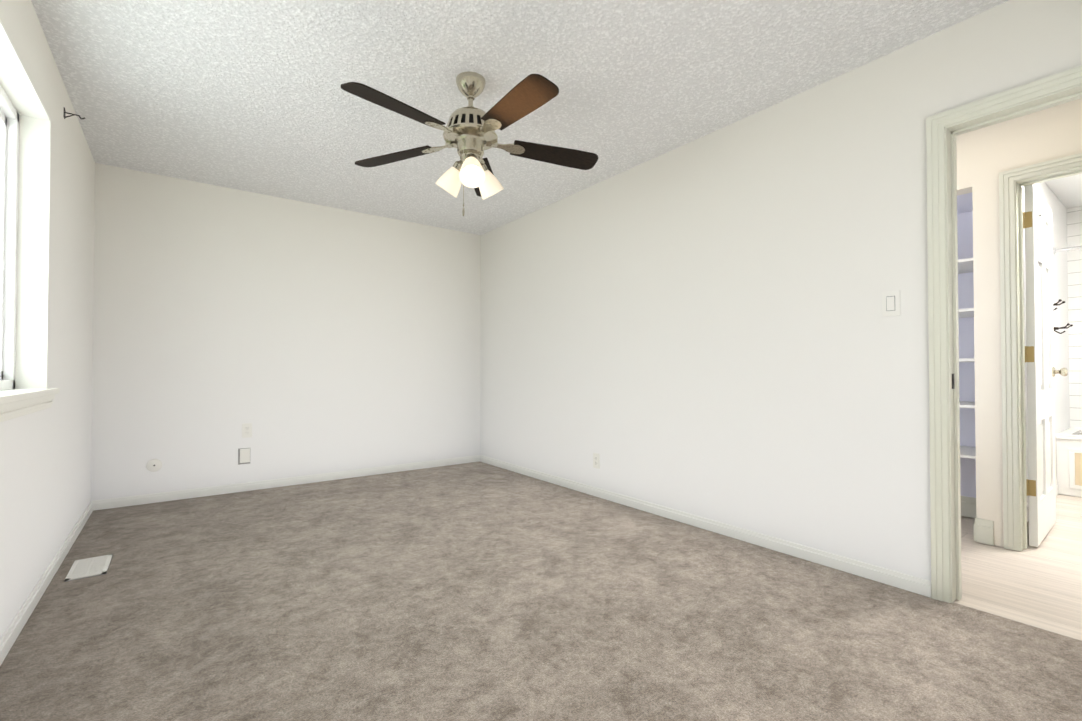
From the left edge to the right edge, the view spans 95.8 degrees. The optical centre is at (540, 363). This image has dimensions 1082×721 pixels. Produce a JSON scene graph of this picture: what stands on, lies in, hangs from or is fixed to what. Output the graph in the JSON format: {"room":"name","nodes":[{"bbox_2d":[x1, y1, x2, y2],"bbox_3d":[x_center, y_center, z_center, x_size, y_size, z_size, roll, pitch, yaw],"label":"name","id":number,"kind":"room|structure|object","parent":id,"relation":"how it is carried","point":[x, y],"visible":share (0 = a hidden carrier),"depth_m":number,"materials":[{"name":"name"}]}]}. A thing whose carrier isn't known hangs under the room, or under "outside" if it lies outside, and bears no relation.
{"room":"empty bedroom","nodes":[
{"label":"empty bedroom","id":0,"kind":"room"},
{"bbox_2d":[0,0,94,637],"bbox_3d":[-1.712,-0.221,1.375,0.160,2.440,5.000,1,-1,-37],"label":"wall","id":1,"kind":"structure","parent":0,"point":[45,477],"depth_m":2.38,"materials":[{"name":"paint"}]},
{"bbox_2d":[0,19,50,389],"bbox_3d":[-1.776,-0.504,1.468,0.155,1.259,1.820,1,-1,-37],"label":"sliding window","id":2,"kind":"structure","parent":1,"relation":"in","point":[9,136],"depth_m":2.18,"materials":[{"name":"white glass"}]},
{"bbox_2d":[0,388,59,421],"bbox_3d":[-1.740,0.149,1.486,0.134,0.090,1.910,1,-1,-37],"label":"window sill","id":3,"kind":"structure","parent":1,"relation":"attached to","point":[15,403],"depth_m":1.84,"materials":[{"name":"white paint"}]},
{"bbox_2d":[0,500,95,665],"bbox_3d":[-1.642,0.966,1.410,0.014,0.068,5.000,1,-1,-37],"label":"baseboard","id":4,"kind":"structure","parent":1,"relation":"attached to","point":[7,640],"depth_m":2.08,"materials":[{"name":"white paint"}]},
{"bbox_2d":[64,107,84,118],"bbox_3d":[-2.410,-1.280,2.528,0.080,0.050,0.030,1,-1,-37],"label":"curtain bracket","id":5,"kind":"object","parent":1,"relation":"attached to","point":[65,112],"visible":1,"depth_m":2.52,"materials":[{"name":"grey metal"}]},
{"bbox_2d":[91,163,480,500],"bbox_3d":[-1.948,-0.178,4.389,3.380,2.440,0.120,1,-1,-37],"label":"wall","id":6,"kind":"structure","parent":0,"point":[304,338],"depth_m":4.07,"materials":[{"name":"paint"}]},
{"bbox_2d":[146,459,161,471],"bbox_3d":[-2.860,0.756,3.617,0.094,0.094,0.010,1,-1,-37],"label":"electrical outlet plate","id":7,"kind":"object","parent":6,"relation":"attached to","point":[153,465],"visible":1,"depth_m":3.61,"materials":[{"name":"white plastic"}]},
{"bbox_2d":[238,448,249,464],"bbox_3d":[-2.402,0.753,3.959,0.086,0.128,0.009,1,-1,-37],"label":"electrical outlet plate","id":8,"kind":"object","parent":6,"relation":"attached to","point":[243,455],"visible":1,"depth_m":3.96,"materials":[{"name":"white plastic"}]},
{"bbox_2d":[242,423,251,437],"bbox_3d":[-2.388,0.546,3.973,0.070,0.115,0.008,1,-1,-37],"label":"electrical outlet","id":9,"kind":"object","parent":6,"relation":"attached to","point":[246,430],"visible":1,"depth_m":3.97,"materials":[{"name":"white plastic"}]},
{"bbox_2d":[96,455,479,509],"bbox_3d":[-1.896,1.007,4.328,3.030,0.068,0.014,1,-1,-37],"label":"baseboard","id":10,"kind":"structure","parent":6,"relation":"attached to","point":[257,485],"depth_m":4.05,"materials":[{"name":"white paint"}]},
{"bbox_2d":[0,462,1081,720],"bbox_3d":[-0.464,1.042,2.286,3.272,0.060,5.240,1,-1,-37],"label":"floor carpet","id":11,"kind":"object","parent":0,"point":[474,592],"visible":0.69,"depth_m":1.88,"materials":[{"name":"carpet"}]},
{"bbox_2d":[64,554,112,581],"bbox_3d":[-2.233,1.010,2.422,0.145,0.009,0.290,1,-1,-37],"label":"air vent register","id":12,"kind":"object","parent":11,"relation":"on","point":[89,567],"visible":1,"depth_m":2.41,"materials":[{"name":"white plastic"}]},
{"bbox_2d":[31,0,1081,234],"bbox_3d":[1.192,-1.439,3.284,7.080,0.110,5.670,1,-1,-37],"label":"ceiling","id":13,"kind":"structure","parent":0,"point":[249,96],"depth_m":2.44,"materials":[{"name":"white paint"}]},
{"bbox_2d":[341,72,597,215],"bbox_3d":[-0.331,-1.073,2.418,1.312,0.706,1.265,1,-1,-37],"label":"ceiling fan","id":14,"kind":"object","parent":13,"relation":"hanging from","point":[470,134],"visible":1,"depth_m":2.39,"materials":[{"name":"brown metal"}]},
{"bbox_2d":[480,0,1081,580],"bbox_3d":[0.887,-0.194,3.308,0.120,2.440,5.000,1,-1,-37],"label":"wall","id":15,"kind":"structure","parent":0,"point":[702,326],"depth_m":2.73,"materials":[{"name":"paint"}]},
{"bbox_2d":[593,453,599,468],"bbox_3d":[0.430,0.758,3.803,0.008,0.115,0.070,1,-1,-37],"label":"electrical outlet","id":16,"kind":"object","parent":15,"relation":"attached to","point":[596,460],"visible":1,"depth_m":3.80,"materials":[{"name":"white plastic"}]},
{"bbox_2d":[480,455,930,597],"bbox_3d":[0.513,0.998,3.683,0.014,0.068,3.925,1,-1,-37],"label":"baseboard","id":17,"kind":"structure","parent":15,"relation":"attached to","point":[900,580],"depth_m":2.76,"materials":[{"name":"white paint"}]},
{"bbox_2d":[882,290,899,316],"bbox_3d":[1.602,-0.273,2.239,0.011,0.115,0.070,1,-1,-37],"label":"rocker light switch","id":18,"kind":"object","parent":15,"relation":"attached to","point":[890,303],"visible":1,"depth_m":2.24,"materials":[{"name":"white plastic"}]},
{"bbox_2d":[926,66,1081,602],"bbox_3d":[1.998,-0.034,1.801,0.141,2.078,0.886,1,-1,-37],"label":"door frame","id":19,"kind":"structure","parent":15,"relation":"attached to","point":[936,124],"depth_m":2.09,"materials":[{"name":"white paint"}]},
{"bbox_2d":[952,374,953,388],"bbox_3d":[1.767,0.077,2.096,0.028,0.065,0.003,1,-1,-37],"label":"strike plate","id":20,"kind":"object","parent":19,"relation":"attached to","point":[952,381],"visible":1,"depth_m":2.09,"materials":[{"name":"grey metal"}]},
{"bbox_2d":[957,192,975,497],"bbox_3d":[2.618,-0.194,3.268,0.510,2.440,0.750,1,-1,-37],"label":"wall","id":21,"kind":"structure","parent":0,"point":[966,334],"depth_m":3.27,"materials":[{"name":"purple paint"}]},
{"bbox_2d":[958,258,975,458],"bbox_3d":[2.587,-0.012,3.258,0.447,1.225,0.603,1,-1,-37],"label":"closet shelves","id":22,"kind":"object","parent":21,"relation":"attached to","point":[965,265],"depth_m":2.99,"materials":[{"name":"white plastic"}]},
{"bbox_2d":[954,494,1081,640],"bbox_3d":[2.609,1.069,4.086,3.808,0.056,6.020,1,-1,-37],"label":"floor","id":23,"kind":"structure","parent":0,"point":[1040,586],"depth_m":2.33,"materials":[{"name":"beige wood"}]},
{"bbox_2d":[1056,428,1081,496],"bbox_3d":[4.849,0.793,3.444,0.740,0.470,1.606,1,-1,-37],"label":"cabinet","id":24,"kind":"object","parent":23,"relation":"on","point":[1069,460],"visible":0.98,"depth_m":3.82,"materials":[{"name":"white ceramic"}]},
{"bbox_2d":[956,98,1081,546],"bbox_3d":[1.963,-0.189,3.622,0.120,2.440,6.020,1,-1,-37],"label":"wall","id":25,"kind":"structure","parent":0,"point":[986,155],"depth_m":2.73,"materials":[{"name":"beige paint"}]},
{"bbox_2d":[961,496,993,545],"bbox_3d":[2.138,0.965,3.736,0.584,0.135,5.780,1,-1,-37],"label":"baseboard","id":26,"kind":"structure","parent":25,"relation":"attached to","point":[983,530],"depth_m":2.78,"materials":[{"name":"white paint"}]},
{"bbox_2d":[999,153,1081,550],"bbox_3d":[2.864,-0.025,2.396,0.141,2.078,0.876,1,-1,-37],"label":"door frame","id":27,"kind":"structure","parent":25,"relation":"attached to","point":[1008,178],"depth_m":2.68,"materials":[{"name":"white paint"}]},
{"bbox_2d":[1022,182,1069,500],"bbox_3d":[3.627,-0.189,3.605,2.530,2.440,0.085,1,-1,-37],"label":"wall","id":28,"kind":"structure","parent":0,"point":[1060,291],"depth_m":4.04,"materials":[{"name":"white paint"}]},
{"bbox_2d":[1027,479,1057,521],"bbox_3d":[3.352,0.967,3.322,1.770,0.120,0.014,1,-1,-37],"label":"baseboard","id":29,"kind":"structure","parent":28,"relation":"attached to","point":[1028,501],"depth_m":3.20,"materials":[{"name":"white paint"}]},
{"bbox_2d":[1023,184,1067,546],"bbox_3d":[3.001,0.011,2.944,0.753,2.005,0.167,1,-1,-37],"label":"bathroom door","id":30,"kind":"structure","parent":28,"relation":"in","point":[1041,373],"depth_m":2.82,"materials":[{"name":"white paint"}]},
{"bbox_2d":[1053,299,1064,310],"bbox_3d":[3.699,-0.414,3.537,0.168,0.075,0.114,1,-1,-37],"label":"robe hook","id":31,"kind":"object","parent":28,"relation":"attached to","point":[1056,304],"visible":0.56,"depth_m":3.53,"materials":[{"name":"black metal"}]},
{"bbox_2d":[1054,323,1072,333],"bbox_3d":[3.979,-0.261,3.744,0.168,0.075,0.114,1,-1,-37],"label":"robe hook","id":32,"kind":"object","parent":28,"relation":"attached to","point":[1058,328],"visible":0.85,"depth_m":3.75,"materials":[{"name":"black metal"}]},
{"bbox_2d":[1052,246,1081,254],"bbox_3d":[4.570,-0.904,3.260,0.060,0.060,1.608,1,-1,-37],"label":"shower rod","id":33,"kind":"object","parent":28,"relation":"attached to","point":[1054,250],"visible":1,"depth_m":3.85,"materials":[{"name":"silver metal"}]},
{"bbox_2d":[1067,206,1081,428],"bbox_3d":[5.207,-0.188,3.701,0.120,2.440,1.815,1,-1,-37],"label":"wall","id":34,"kind":"structure","parent":0,"point":[1074,236],"depth_m":4.29,"materials":[{"name":"tile"}]}
]}

